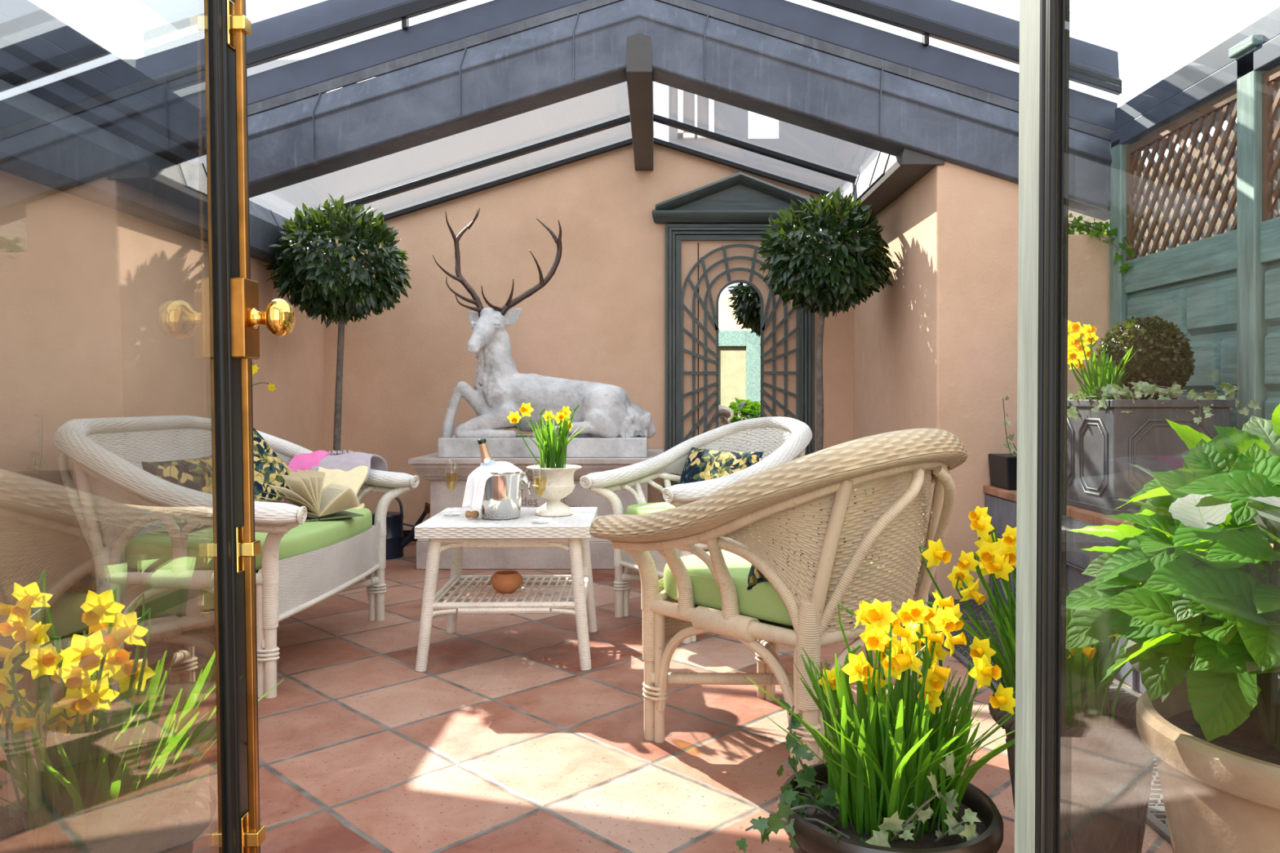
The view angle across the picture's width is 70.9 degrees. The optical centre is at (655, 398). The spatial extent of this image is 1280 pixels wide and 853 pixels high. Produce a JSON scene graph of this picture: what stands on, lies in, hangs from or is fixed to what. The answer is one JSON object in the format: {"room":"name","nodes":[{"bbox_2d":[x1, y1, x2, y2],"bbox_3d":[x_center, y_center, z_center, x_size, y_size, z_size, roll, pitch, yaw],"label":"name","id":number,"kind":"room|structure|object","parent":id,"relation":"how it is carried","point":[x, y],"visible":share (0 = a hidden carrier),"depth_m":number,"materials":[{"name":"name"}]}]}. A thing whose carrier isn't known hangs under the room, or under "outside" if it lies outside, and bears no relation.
{"room":"sunroom","nodes":[
{"label":"sunroom","id":0,"kind":"room"},
{"bbox_2d":[0,169,324,661],"bbox_3d":[-2.530,0.050,3.550,0.180,2.040,6.100,0,0,0],"label":"wall","id":1,"kind":"structure","parent":0,"point":[104,311],"depth_m":3.83,"materials":[{"name":"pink paint"}]},
{"bbox_2d":[0,589,207,673],"bbox_3d":[-2.433,1.015,3.560,0.015,0.070,6.080,0,0,0],"label":"baseboard","id":2,"kind":"structure","parent":1,"relation":"attached to","point":[159,605],"depth_m":4.35,"materials":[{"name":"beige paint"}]},
{"bbox_2d":[0,79,337,265],"bbox_3d":[-2.462,-1.020,3.560,0.316,0.340,6.080,0,0,0],"label":"roof beam","id":3,"kind":"structure","parent":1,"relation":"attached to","point":[42,142],"depth_m":3.79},
{"bbox_2d":[0,0,204,166],"bbox_3d":[-2.465,-1.333,2.560,0.310,0.295,4.080,0,0,0],"label":"roof eaves","id":4,"kind":"object","parent":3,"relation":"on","point":[42,55],"visible":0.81,"depth_m":3.72,"materials":[{"name":"blue metal"}]},
{"bbox_2d":[181,0,1113,221],"bbox_3d":[-0.150,-1.528,4.688,5.100,1.244,0.223,0,0,0],"label":"roof beam","id":5,"kind":"structure","parent":1,"relation":"on","point":[575,50],"depth_m":4.60,"materials":[{"name":"metal"}]},
{"bbox_2d":[182,0,1117,131],"bbox_3d":[-0.150,-1.825,4.683,5.100,0.959,0.035,0,0,0],"label":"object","id":6,"kind":"structure","parent":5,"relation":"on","point":[494,14],"depth_m":4.67,"materials":[{"name":"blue metal"}]},
{"bbox_2d":[135,0,1121,95],"bbox_3d":[-0.150,-2.138,4.690,5.100,1.214,0.140,0,0,0],"label":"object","id":7,"kind":"structure","parent":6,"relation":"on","point":[950,21],"depth_m":4.65,"materials":[{"name":"paint"}]},
{"bbox_2d":[0,541,1173,852],"bbox_3d":[1.000,1.110,3.250,10.000,0.120,11.500,0,0,0],"label":"floor","id":8,"kind":"structure","parent":0,"point":[503,744],"depth_m":2.78,"materials":[{"name":"tile"}]},
{"bbox_2d":[11,805,193,852],"bbox_3d":[-0.845,0.855,1.360,0.258,0.390,0.260,0,0,0],"label":"pot","id":9,"kind":"object","parent":8,"relation":"on","point":[20,839],"depth_m":1.35,"materials":[{"name":"ceramic"}]},
{"bbox_2d":[0,569,284,852],"bbox_3d":[-0.813,0.651,1.368,0.413,0.797,0.425,0,0,41],"label":"daffodils","id":10,"kind":"object","parent":8,"relation":"on","point":[82,796],"visible":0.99,"depth_m":1.31,"materials":[{"name":"plant"}]},
{"bbox_2d":[0,663,24,689],"bbox_3d":[-1.014,0.436,1.394,0.054,0.047,0.009,0,19,-27],"label":"flower","id":11,"kind":"object","parent":10,"relation":"on","point":[18,677],"depth_m":1.39,"materials":[{"name":"yellow plant"}]},
{"bbox_2d":[3,640,23,675],"bbox_3d":[-0.938,0.375,1.310,0.009,0.048,0.055,25,-7,-16],"label":"flower","id":12,"kind":"object","parent":10,"relation":"on","point":[8,655],"depth_m":1.31,"materials":[{"name":"yellow plant"}]},
{"bbox_2d":[0,688,35,727],"bbox_3d":[-0.999,0.482,1.392,0.064,0.056,0.011,0,-1,-22],"label":"flower","id":13,"kind":"object","parent":10,"relation":"on","point":[6,698],"depth_m":1.39,"materials":[{"name":"yellow plant"}]},
{"bbox_2d":[5,608,38,639],"bbox_3d":[-0.912,0.324,1.288,0.053,0.046,0.009,0,2,6],"label":"flower","id":14,"kind":"object","parent":10,"relation":"on","point":[20,618],"depth_m":1.28,"materials":[{"name":"yellow plant"}]},
{"bbox_2d":[11,582,53,608],"bbox_3d":[-0.903,0.287,1.297,0.060,0.052,0.010,0,36,0],"label":"flower","id":15,"kind":"object","parent":10,"relation":"on","point":[30,595],"depth_m":1.29,"materials":[{"name":"yellow plant"}]},
{"bbox_2d":[25,621,52,655],"bbox_3d":[-0.887,0.344,1.287,0.052,0.046,0.009,0,-26,26],"label":"flower","id":16,"kind":"object","parent":10,"relation":"on","point":[37,636],"depth_m":1.28,"materials":[{"name":"yellow plant"}]},
{"bbox_2d":[32,701,48,737],"bbox_3d":[-0.890,0.469,1.297,0.010,0.053,0.061,2,-1,-20],"label":"flower","id":17,"kind":"object","parent":10,"relation":"on","point":[41,720],"depth_m":1.31,"materials":[{"name":"yellow plant"}]},
{"bbox_2d":[21,643,62,679],"bbox_3d":[-0.882,0.379,1.293,0.009,0.046,0.052,-18,-11,37],"label":"flower","id":18,"kind":"object","parent":10,"relation":"on","point":[33,663],"depth_m":1.29,"materials":[{"name":"yellow plant"}]},
{"bbox_2d":[40,704,71,731],"bbox_3d":[-0.876,0.470,1.325,0.054,0.047,0.009,0,21,-45],"label":"flower","id":19,"kind":"object","parent":10,"relation":"on","point":[56,712],"depth_m":1.31,"materials":[{"name":"yellow plant"}]},
{"bbox_2d":[57,688,80,717],"bbox_3d":[-0.848,0.445,1.320,0.053,0.047,0.009,0,2,-31],"label":"flower","id":20,"kind":"object","parent":10,"relation":"on","point":[63,708],"depth_m":1.31,"materials":[{"name":"yellow plant"}]},
{"bbox_2d":[53,657,98,683],"bbox_3d":[-0.831,0.391,1.288,0.055,0.048,0.009,0,23,-27],"label":"flower","id":21,"kind":"object","parent":10,"relation":"on","point":[70,667],"depth_m":1.28,"materials":[{"name":"yellow plant"}]},
{"bbox_2d":[59,630,111,670],"bbox_3d":[-0.810,0.361,1.278,0.065,0.057,0.011,0,15,-38],"label":"flower","id":22,"kind":"object","parent":10,"relation":"on","point":[81,645],"depth_m":1.27,"materials":[{"name":"yellow plant"}]},
{"bbox_2d":[79,713,99,733],"bbox_3d":[-0.847,0.474,1.327,0.059,0.051,0.010,0,12,20],"label":"flower","id":23,"kind":"object","parent":10,"relation":"on","point":[84,719],"depth_m":1.32,"materials":[{"name":"yellow plant"}]},
{"bbox_2d":[75,675,119,710],"bbox_3d":[-0.809,0.429,1.298,0.063,0.055,0.010,0,12,-3],"label":"flower","id":24,"kind":"object","parent":10,"relation":"on","point":[98,690],"depth_m":1.29,"materials":[{"name":"yellow plant"}]},
{"bbox_2d":[80,589,124,622],"bbox_3d":[-0.779,0.295,1.262,0.061,0.053,0.010,0,17,-5],"label":"flower","id":25,"kind":"object","parent":10,"relation":"on","point":[104,602],"depth_m":1.26,"materials":[{"name":"yellow plant"}]},
{"bbox_2d":[97,645,121,678],"bbox_3d":[-0.842,0.405,1.386,0.010,0.054,0.062,-19,-8,25],"label":"flower","id":26,"kind":"object","parent":10,"relation":"on","point":[110,668],"depth_m":1.38,"materials":[{"name":"yellow plant"}]},
{"bbox_2d":[115,611,148,646],"bbox_3d":[-0.749,0.329,1.277,0.064,0.056,0.011,0,18,19],"label":"flower","id":27,"kind":"object","parent":10,"relation":"on","point":[128,626],"depth_m":1.27,"materials":[{"name":"yellow plant"}]},
{"bbox_2d":[111,658,155,693],"bbox_3d":[-0.804,0.425,1.382,0.060,0.052,0.010,0,-36,-21],"label":"flower","id":28,"kind":"object","parent":10,"relation":"on","point":[124,681],"depth_m":1.38,"materials":[{"name":"yellow plant"}]},
{"bbox_2d":[52,415,419,698],"bbox_3d":[-1.703,0.564,3.723,1.055,0.972,1.443,0,0,3],"label":"settee","id":29,"kind":"object","parent":8,"relation":"on","point":[286,587],"visible":0.76,"depth_m":3.18,"materials":[{"name":"white wicker"}]},
{"bbox_2d":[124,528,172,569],"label":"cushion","id":30,"kind":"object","parent":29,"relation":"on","point":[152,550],"depth_m":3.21,"materials":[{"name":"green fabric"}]},
{"bbox_2d":[186,526,213,570],"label":"cushion","id":31,"kind":"object","parent":29,"relation":"on","point":[200,549],"depth_m":3.19,"materials":[{"name":"green fabric"}]},
{"bbox_2d":[141,455,212,533],"bbox_3d":[-1.789,0.375,3.527,0.208,0.282,0.462,0,0,9],"label":"pillow","id":32,"kind":"object","parent":31,"relation":"on","point":[196,474],"visible":0.23,"depth_m":3.41,"materials":[{"name":"multicoloured fabric"}]},
{"bbox_2d":[254,532,267,570],"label":"cushion","id":33,"kind":"object","parent":29,"relation":"on","point":[261,536],"depth_m":3.21,"materials":[{"name":"green fabric"}]},
{"bbox_2d":[211,427,293,501],"bbox_3d":[-1.791,0.350,3.928,0.223,0.478,0.514,0,0,15],"label":"pillow","id":34,"kind":"object","parent":33,"relation":"on","point":[268,467],"visible":0.27,"depth_m":3.96,"materials":[{"name":"multicoloured fabric"}]},
{"bbox_2d":[279,507,372,559],"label":"cushion","id":35,"kind":"object","parent":29,"relation":"on","point":[311,535],"depth_m":3.56,"materials":[{"name":"green fabric"}]},
{"bbox_2d":[254,469,364,521],"bbox_3d":[-1.454,0.401,3.746,0.390,0.194,0.228,0,0,-42],"label":"open book","id":36,"kind":"object","parent":35,"relation":"on","point":[331,502],"visible":0.68,"depth_m":3.72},
{"bbox_2d":[284,449,387,510],"bbox_3d":[-1.540,0.390,4.279,0.400,0.275,0.464,0,0,0],"label":"throw","id":37,"kind":"object","parent":29,"relation":"on","point":[352,469],"visible":0.48,"depth_m":4.24,"materials":[{"name":"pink fabric"}]},
{"bbox_2d":[204,0,296,852],"bbox_3d":[-0.610,-0.091,1.113,0.111,2.220,0.627,-1,0,0],"label":"door","id":38,"kind":"structure","parent":8,"relation":"on","point":[236,318],"depth_m":1.35,"materials":[{"name":"black metal"}]},
{"bbox_2d":[262,193,411,471],"bbox_3d":[-1.832,-0.107,5.559,1.171,2.314,0.887,0,0,17],"label":"tree","id":39,"kind":"object","parent":8,"relation":"on","point":[319,286],"visible":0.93,"depth_m":5.43,"materials":[{"name":"green plant"}]},
{"bbox_2d":[371,497,430,559],"bbox_3d":[-1.671,0.846,5.950,0.434,0.409,0.216,0,0,0],"label":"watering can","id":40,"kind":"object","parent":8,"relation":"on","point":[395,542],"visible":0.56,"depth_m":5.89,"materials":[{"name":"black metal"}]},
{"bbox_2d":[413,506,597,671],"bbox_3d":[-0.595,0.773,3.755,0.680,0.560,0.616,0,0,-1],"label":"coffee table","id":41,"kind":"object","parent":8,"relation":"on","point":[460,531],"visible":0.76,"depth_m":3.49,"materials":[{"name":"white wicker"}]},
{"bbox_2d":[473,468,530,519],"bbox_3d":[-0.640,0.394,3.700,0.224,0.192,0.224,0,0,-41],"label":"ice bucket","id":42,"kind":"object","parent":41,"relation":"on","point":[503,492],"visible":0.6,"depth_m":3.62,"materials":[{"name":"metal"}]},
{"bbox_2d":[462,461,528,509],"bbox_3d":[-0.658,0.352,3.661,0.249,0.183,0.145,0,0,-38],"label":"napkin","id":43,"kind":"object","parent":42,"relation":"on","point":[477,479],"visible":0.91,"depth_m":3.61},
{"bbox_2d":[490,570,522,593],"bbox_3d":[-0.615,0.758,3.700,0.132,0.082,0.132,0,0,0],"label":"clay bowl","id":44,"kind":"object","parent":41,"relation":"on","point":[503,581],"visible":1,"depth_m":3.65,"materials":[{"name":"ceramic"}]},
{"bbox_2d":[506,402,584,516],"bbox_3d":[-0.439,0.254,3.805,0.296,0.472,0.270,0,0,31],"label":"daffodils","id":45,"kind":"object","parent":41,"relation":"on","point":[558,481],"visible":1,"depth_m":3.75,"materials":[{"name":"plant"}]},
{"bbox_2d":[408,448,663,569],"bbox_3d":[-0.725,0.711,6.020,1.560,0.678,1.120,0,0,0],"label":"stone plinth","id":46,"kind":"object","parent":8,"relation":"on","point":[432,468],"visible":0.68,"depth_m":5.50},
{"bbox_2d":[432,208,655,457],"bbox_3d":[-0.724,-0.449,5.887,1.448,1.639,0.625,0,0,0],"label":"statue","id":47,"kind":"object","parent":46,"relation":"on","point":[615,427],"visible":0.95,"depth_m":5.71,"materials":[{"name":"stone"}]},
{"bbox_2d":[579,416,812,644],"bbox_3d":[0.251,0.571,4.274,0.970,0.958,0.886,0,0,-34],"label":"armchair","id":48,"kind":"object","parent":8,"relation":"on","point":[796,435],"visible":0.48,"depth_m":4.33,"materials":[{"name":"white wicker"}]},
{"bbox_2d":[625,502,752,533],"bbox_3d":[0.209,0.554,4.245,0.642,0.128,0.514,0,0,-34],"label":"cushion","id":49,"kind":"object","parent":48,"relation":"on","point":[640,508],"visible":0.13,"depth_m":4.16,"materials":[{"name":"green fabric"}]},
{"bbox_2d":[678,447,764,484],"bbox_3d":[0.300,0.388,4.379,0.187,0.274,0.501,0,0,-41],"label":"pillow","id":50,"kind":"object","parent":49,"relation":"on","point":[700,464],"visible":0.42,"depth_m":4.34,"materials":[{"name":"multicoloured fabric"}]},
{"bbox_2d":[588,428,967,771],"bbox_3d":[0.417,0.566,2.723,0.904,0.969,0.986,0,0,-44],"label":"armchair","id":51,"kind":"object","parent":8,"relation":"on","point":[901,467],"visible":0.9,"depth_m":2.40,"materials":[{"name":"beige wicker"}]},
{"bbox_2d":[663,549,902,626],"bbox_3d":[0.375,0.554,2.765,0.514,0.128,0.642,0,0,-44],"label":"cushion","id":52,"kind":"object","parent":51,"relation":"on","point":[762,602],"visible":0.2,"depth_m":2.60,"materials":[{"name":"green fabric"}]},
{"bbox_2d":[757,186,895,451],"bbox_3d":[1.033,-0.105,5.419,0.799,2.311,0.807,0,0,-40],"label":"tree","id":53,"kind":"object","parent":8,"relation":"on","point":[852,269],"visible":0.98,"depth_m":5.25,"materials":[{"name":"green plant"}]},
{"bbox_2d":[735,590,1015,852],"bbox_3d":[0.451,0.704,1.672,0.509,0.693,0.480,0,0,33],"label":"daffodils","id":54,"kind":"object","parent":8,"relation":"on","point":[891,781],"visible":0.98,"depth_m":1.62,"materials":[{"name":"green plant"}]},
{"bbox_2d":[817,667,840,693],"bbox_3d":[0.339,0.548,1.742,0.053,0.046,0.009,0,-6,-20],"label":"flower","id":55,"kind":"object","parent":54,"relation":"on","point":[830,674],"depth_m":1.74,"materials":[{"name":"yellow plant"}]},
{"bbox_2d":[841,651,869,683],"bbox_3d":[0.368,0.492,1.640,0.063,0.055,0.010,0,-2,-25],"label":"flower","id":56,"kind":"object","parent":54,"relation":"on","point":[852,668],"depth_m":1.63,"materials":[{"name":"yellow plant"}]},
{"bbox_2d":[853,600,872,625],"bbox_3d":[0.417,0.420,1.748,0.060,0.052,0.010,0,11,10],"label":"flower","id":57,"kind":"object","parent":54,"relation":"on","point":[866,606],"depth_m":1.75,"materials":[{"name":"yellow plant"}]},
{"bbox_2d":[861,669,888,692],"bbox_3d":[0.414,0.541,1.716,0.060,0.053,0.010,0,17,33],"label":"flower","id":58,"kind":"object","parent":54,"relation":"on","point":[882,682],"depth_m":1.71,"materials":[{"name":"yellow plant"}]},
{"bbox_2d":[859,622,891,652],"bbox_3d":[0.391,0.428,1.603,0.057,0.050,0.009,0,2,22],"label":"flower","id":59,"kind":"object","parent":54,"relation":"on","point":[877,629],"depth_m":1.60,"materials":[{"name":"yellow plant"}]},
{"bbox_2d":[866,598,897,631],"bbox_3d":[0.398,0.383,1.586,0.061,0.054,0.010,0,-7,43],"label":"flower","id":60,"kind":"object","parent":54,"relation":"on","point":[886,616],"depth_m":1.58,"materials":[{"name":"yellow plant"}]},
{"bbox_2d":[871,635,897,662],"bbox_3d":[0.448,0.486,1.735,0.064,0.056,0.011,0,6,12],"label":"flower","id":61,"kind":"object","parent":54,"relation":"on","point":[886,646],"depth_m":1.73,"materials":[{"name":"yellow plant"}]},
{"bbox_2d":[777,761,1003,852],"bbox_3d":[0.433,0.900,1.680,0.406,0.300,0.406,0,0,0],"label":"pot","id":62,"kind":"object","parent":54,"relation":"on","point":[819,824],"depth_m":1.60,"materials":[{"name":"ceramic"}]},
{"bbox_2d":[885,640,902,671],"bbox_3d":[0.446,0.479,1.665,0.010,0.052,0.059,6,4,44],"label":"flower","id":63,"kind":"object","parent":54,"relation":"on","point":[896,648],"depth_m":1.66,"materials":[{"name":"yellow plant"}]},
{"bbox_2d":[880,652,908,679],"bbox_3d":[0.442,0.497,1.669,0.055,0.048,0.009,0,-22,37],"label":"flower","id":64,"kind":"object","parent":54,"relation":"on","point":[896,674],"depth_m":1.66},
{"bbox_2d":[884,638,917,669],"bbox_3d":[0.464,0.482,1.692,0.064,0.056,0.011,0,-14,1],"label":"flower","id":65,"kind":"object","parent":54,"relation":"on","point":[895,642],"depth_m":1.69,"materials":[{"name":"yellow plant"}]},
{"bbox_2d":[896,602,917,626],"bbox_3d":[0.468,0.401,1.657,0.051,0.045,0.008,0,-5,34],"label":"flower","id":66,"kind":"object","parent":54,"relation":"on","point":[907,606],"depth_m":1.65,"materials":[{"name":"yellow plant"}]},
{"bbox_2d":[901,620,919,648],"bbox_3d":[0.452,0.423,1.602,0.010,0.051,0.058,23,-4,-11],"label":"flower","id":67,"kind":"object","parent":54,"relation":"on","point":[908,635],"depth_m":1.59,"materials":[{"name":"yellow plant"}]},
{"bbox_2d":[902,644,922,675],"bbox_3d":[0.453,0.462,1.595,0.011,0.058,0.066,-16,4,-13],"label":"flower","id":68,"kind":"object","parent":54,"relation":"on","point":[912,660],"depth_m":1.58,"materials":[{"name":"yellow plant"}]},
{"bbox_2d":[901,599,929,623],"bbox_3d":[0.477,0.392,1.649,0.050,0.044,0.008,0,-4,15],"label":"flower","id":69,"kind":"object","parent":54,"relation":"on","point":[906,608],"depth_m":1.65,"materials":[{"name":"yellow plant"}]},
{"bbox_2d":[919,605,938,633],"bbox_3d":[0.535,0.431,1.749,0.062,0.054,0.010,0,-26,27],"label":"flower","id":70,"kind":"object","parent":54,"relation":"on","point":[932,627],"depth_m":1.74,"materials":[{"name":"yellow plant"}]},
{"bbox_2d":[917,668,944,692],"bbox_3d":[0.512,0.522,1.661,0.054,0.048,0.009,0,4,-5],"label":"flower","id":71,"kind":"object","parent":54,"relation":"on","point":[937,673],"depth_m":1.66,"materials":[{"name":"yellow plant"}]},
{"bbox_2d":[924,690,942,714],"bbox_3d":[0.511,0.558,1.661,0.009,0.046,0.053,23,-7,-18],"label":"flower","id":72,"kind":"object","parent":54,"relation":"on","point":[934,700],"depth_m":1.65,"materials":[{"name":"yellow plant"}]},
{"bbox_2d":[929,607,958,631],"bbox_3d":[0.527,0.405,1.638,0.054,0.047,0.009,0,13,-4],"label":"flower","id":73,"kind":"object","parent":54,"relation":"on","point":[942,616],"depth_m":1.63,"materials":[{"name":"yellow plant"}]},
{"bbox_2d":[935,603,962,619],"bbox_3d":[0.572,0.424,1.746,0.061,0.053,0.010,0,24,-16],"label":"flower","id":74,"kind":"object","parent":54,"relation":"on","point":[956,609],"depth_m":1.74,"materials":[{"name":"yellow plant"}]},
{"bbox_2d":[968,654,991,688],"bbox_3d":[0.596,0.498,1.635,0.065,0.057,0.011,0,-12,-27],"label":"flower","id":75,"kind":"object","parent":54,"relation":"on","point":[980,672],"depth_m":1.63,"materials":[{"name":"yellow plant"}]},
{"bbox_2d":[968,635,995,662],"bbox_3d":[0.633,0.489,1.744,0.009,0.049,0.056,-13,9,-42],"label":"flower","id":76,"kind":"object","parent":54,"relation":"on","point":[982,646],"depth_m":1.74,"materials":[{"name":"yellow plant"}]},
{"bbox_2d":[994,683,1015,715],"bbox_3d":[0.627,0.540,1.611,0.009,0.050,0.057,-2,1,-26],"label":"flower","id":77,"kind":"object","parent":54,"relation":"on","point":[1006,695],"depth_m":1.60,"materials":[{"name":"yellow plant"}]},
{"bbox_2d":[864,555,1171,844],"bbox_3d":[1.450,1.042,3.800,0.480,0.016,5.000,0,0,0],"label":"drain grate","id":78,"kind":"object","parent":8,"relation":"on","point":[1156,819],"visible":0.1,"depth_m":3.50,"materials":[{"name":"grey metal"}]},
{"bbox_2d":[918,506,1154,852],"bbox_3d":[0.832,0.641,1.929,0.534,0.817,0.474,0,0,-23],"label":"daffodils","id":79,"kind":"object","parent":8,"relation":"on","point":[1108,766],"visible":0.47,"depth_m":1.85,"materials":[{"name":"plant"}]},
{"bbox_2d":[921,538,945,567],"bbox_3d":[0.592,0.329,1.901,0.068,0.060,0.011,0,5,-28],"label":"flower","id":80,"kind":"object","parent":79,"relation":"on","point":[931,554],"depth_m":1.89,"materials":[{"name":"yellow plant"}]},
{"bbox_2d":[946,565,974,589],"bbox_3d":[0.679,0.400,2.000,0.059,0.051,0.010,0,-12,21],"label":"flower","id":81,"kind":"object","parent":79,"relation":"on","point":[969,577],"depth_m":2.00,"materials":[{"name":"yellow plant"}]},
{"bbox_2d":[958,550,979,572],"bbox_3d":[0.661,0.346,1.901,0.009,0.046,0.052,-19,11,-35],"label":"flower","id":82,"kind":"object","parent":79,"relation":"on","point":[968,559],"depth_m":1.89,"materials":[{"name":"yellow plant"}]},
{"bbox_2d":[959,578,979,601],"bbox_3d":[0.681,0.418,1.943,0.065,0.057,0.011,0,28,-35],"label":"flower","id":83,"kind":"object","parent":79,"relation":"on","point":[968,593],"depth_m":1.93,"materials":[{"name":"yellow plant"}]},
{"bbox_2d":[976,515,994,538],"bbox_3d":[0.692,0.271,1.896,0.009,0.048,0.055,13,-5,-23],"label":"flower","id":84,"kind":"object","parent":79,"relation":"on","point":[984,527],"depth_m":1.89,"materials":[{"name":"yellow plant"}]},
{"bbox_2d":[975,539,999,566],"bbox_3d":[0.707,0.330,1.895,0.066,0.058,0.011,0,5,36],"label":"flower","id":85,"kind":"object","parent":79,"relation":"on","point":[993,548],"depth_m":1.89,"materials":[{"name":"yellow plant"}]},
{"bbox_2d":[991,552,1013,581],"bbox_3d":[0.711,0.347,1.849,0.010,0.055,0.062,1,0,-26],"label":"flower","id":86,"kind":"object","parent":79,"relation":"on","point":[1002,561],"depth_m":1.84,"materials":[{"name":"yellow plant"}]},
{"bbox_2d":[991,539,1016,568],"bbox_3d":[0.733,0.324,1.862,0.068,0.060,0.011,0,8,18],"label":"flower","id":87,"kind":"object","parent":79,"relation":"on","point":[998,549],"depth_m":1.86,"materials":[{"name":"yellow plant"}]},
{"bbox_2d":[1005,710,1154,852],"bbox_3d":[0.916,0.877,1.950,0.294,0.345,0.294,0,0,0],"label":"pot","id":88,"kind":"object","parent":79,"relation":"on","point":[1106,799],"depth_m":1.82,"materials":[{"name":"ceramic"}]},
{"bbox_2d":[982,485,1279,693],"bbox_3d":[1.995,0.750,3.473,0.610,0.600,2.345,0,0,0],"label":"raised bed","id":89,"kind":"object","parent":8,"relation":"on","point":[1001,503],"visible":0.16,"depth_m":3.65,"materials":[{"name":"brick"}]},
{"bbox_2d":[988,395,1017,490],"bbox_3d":[1.875,0.220,4.480,0.374,0.461,0.280,0,0,0],"label":"potted plant","id":90,"kind":"object","parent":89,"relation":"on","point":[1002,467],"visible":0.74,"depth_m":4.42,"materials":[{"name":"paint"}]},
{"bbox_2d":[1066,315,1261,515],"bbox_3d":[1.945,0.056,3.686,0.708,0.789,0.691,0,0,0],"label":"planter","id":91,"kind":"object","parent":89,"relation":"on","point":[1119,418],"visible":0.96,"depth_m":3.50,"materials":[{"name":"metal"}]},
{"bbox_2d":[1065,403,1279,852],"bbox_3d":[1.171,0.519,1.483,0.914,1.062,0.823,0,0,0],"label":"potted plant","id":92,"kind":"object","parent":8,"relation":"on","point":[1198,545],"visible":1,"depth_m":1.43,"materials":[{"name":"plant"}]},
{"bbox_2d":[1136,677,1279,852],"bbox_3d":[1.100,0.794,1.480,0.544,0.512,0.544,0,0,0],"label":"pot","id":93,"kind":"object","parent":92,"relation":"on","point":[1221,794],"depth_m":1.43,"materials":[{"name":"ceramic"}]},
{"bbox_2d":[1109,34,1279,430],"bbox_3d":[2.385,-0.180,3.530,0.150,2.460,2.170,0,0,0],"label":"fence","id":94,"kind":"object","parent":8,"relation":"on","point":[1221,291],"visible":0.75,"depth_m":3.78,"materials":[{"name":"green wood"}]},
{"bbox_2d":[1111,5,1279,149],"bbox_3d":[2.475,-1.377,2.560,0.290,0.205,4.080,0,0,0],"label":"roof panel","id":95,"kind":"object","parent":94,"relation":"on","point":[1211,75],"visible":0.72,"depth_m":3.92,"materials":[{"name":"glass"}]},
{"bbox_2d":[324,143,853,530],"bbox_3d":[-0.550,-0.419,6.690,4.100,2.978,0.180,0,0,0],"label":"wall","id":96,"kind":"structure","parent":0,"point":[600,317],"depth_m":6.60,"materials":[{"name":"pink paint"}]},
{"bbox_2d":[626,32,653,170],"bbox_3d":[-0.085,-1.775,5.600,0.136,0.210,2.000,0,0,0],"label":"ridge beam","id":97,"kind":"structure","parent":96,"relation":"attached to","point":[639,46],"depth_m":4.97,"materials":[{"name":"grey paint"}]},
{"bbox_2d":[303,113,857,221],"bbox_3d":[-0.500,-1.556,5.610,3.800,0.739,1.980,0,0,0],"label":"roof frame","id":98,"kind":"structure","parent":97,"relation":"attached to","point":[625,119],"depth_m":6.03,"materials":[{"name":"paint"}]},
{"bbox_2d":[652,172,815,502],"bbox_3d":[0.614,-0.253,6.543,1.285,2.774,0.105,0,0,0],"label":"mirror","id":99,"kind":"object","parent":96,"relation":"attached to","point":[741,353],"visible":0.61,"depth_m":6.57,"materials":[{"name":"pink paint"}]},
{"bbox_2d":[718,282,760,452],"bbox_3d":[0.614,-0.061,6.580,0.320,1.582,0.006,0,0,0],"label":"mirror glass","id":100,"kind":"object","parent":99,"relation":"attached to","point":[739,303],"depth_m":6.58,"materials":[{"name":"mirror"}]},
{"bbox_2d":[853,161,1109,600],"bbox_3d":[1.907,-0.170,5.713,0.905,2.480,2.135,0,0,0],"label":"wall","id":101,"kind":"structure","parent":0,"point":[936,348],"depth_m":4.64,"materials":[{"name":"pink paint"}]},
{"bbox_2d":[838,147,944,231],"bbox_3d":[1.372,-1.337,5.615,0.235,0.265,1.970,0,0,0],"label":"box","id":102,"kind":"object","parent":101,"relation":"attached to","point":[887,177],"visible":0.57,"depth_m":5.10,"materials":[{"name":"brown paint"}]},
{"bbox_2d":[1068,213,1135,273],"bbox_3d":[2.210,-0.798,4.642,0.519,0.355,0.297,0,0,36],"label":"ivy","id":103,"kind":"object","parent":101,"relation":"attached to","point":[1097,228],"depth_m":4.62,"materials":[{"name":"green plant"}]},
{"bbox_2d":[1068,129,1236,255],"bbox_3d":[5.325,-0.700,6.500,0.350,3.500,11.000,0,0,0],"label":"neighbouring house","id":104,"kind":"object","parent":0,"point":[1086,218],"visible":0.02,"depth_m":8.80,"materials":[{"name":"white paint"}]},
{"bbox_3d":[0.290,-0.190,0.470,5.820,2.520,0.100,0,0,0],"label":"wall","id":105,"kind":"structure","parent":0,"visible":0},
{"bbox_2d":[1014,0,1069,852],"bbox_3d":[0.426,-0.090,0.744,0.028,2.220,0.578,0,0,0],"label":"door","id":106,"kind":"structure","parent":105,"relation":"in","point":[1044,24],"depth_m":0.96,"materials":[{"name":"grey metal"}]},
{"label":"outside","id":107,"kind":"structure","parent":0,"visible":0},
{"bbox_2d":[122,59,653,221],"bbox_3d":[-4.510,-1.400,10.350,8.980,4.900,0.300,0,0,0],"label":"roof window","id":108,"kind":"structure","parent":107,"point":[594,108],"depth_m":10.20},
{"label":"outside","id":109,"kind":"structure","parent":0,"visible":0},
{"bbox_2d":[668,85,879,194],"bbox_3d":[1.525,-1.400,10.325,2.750,4.900,0.350,0,0,0],"label":"roof window","id":110,"kind":"structure","parent":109,"point":[685,107],"depth_m":10.20,"materials":[{"name":"glass"}]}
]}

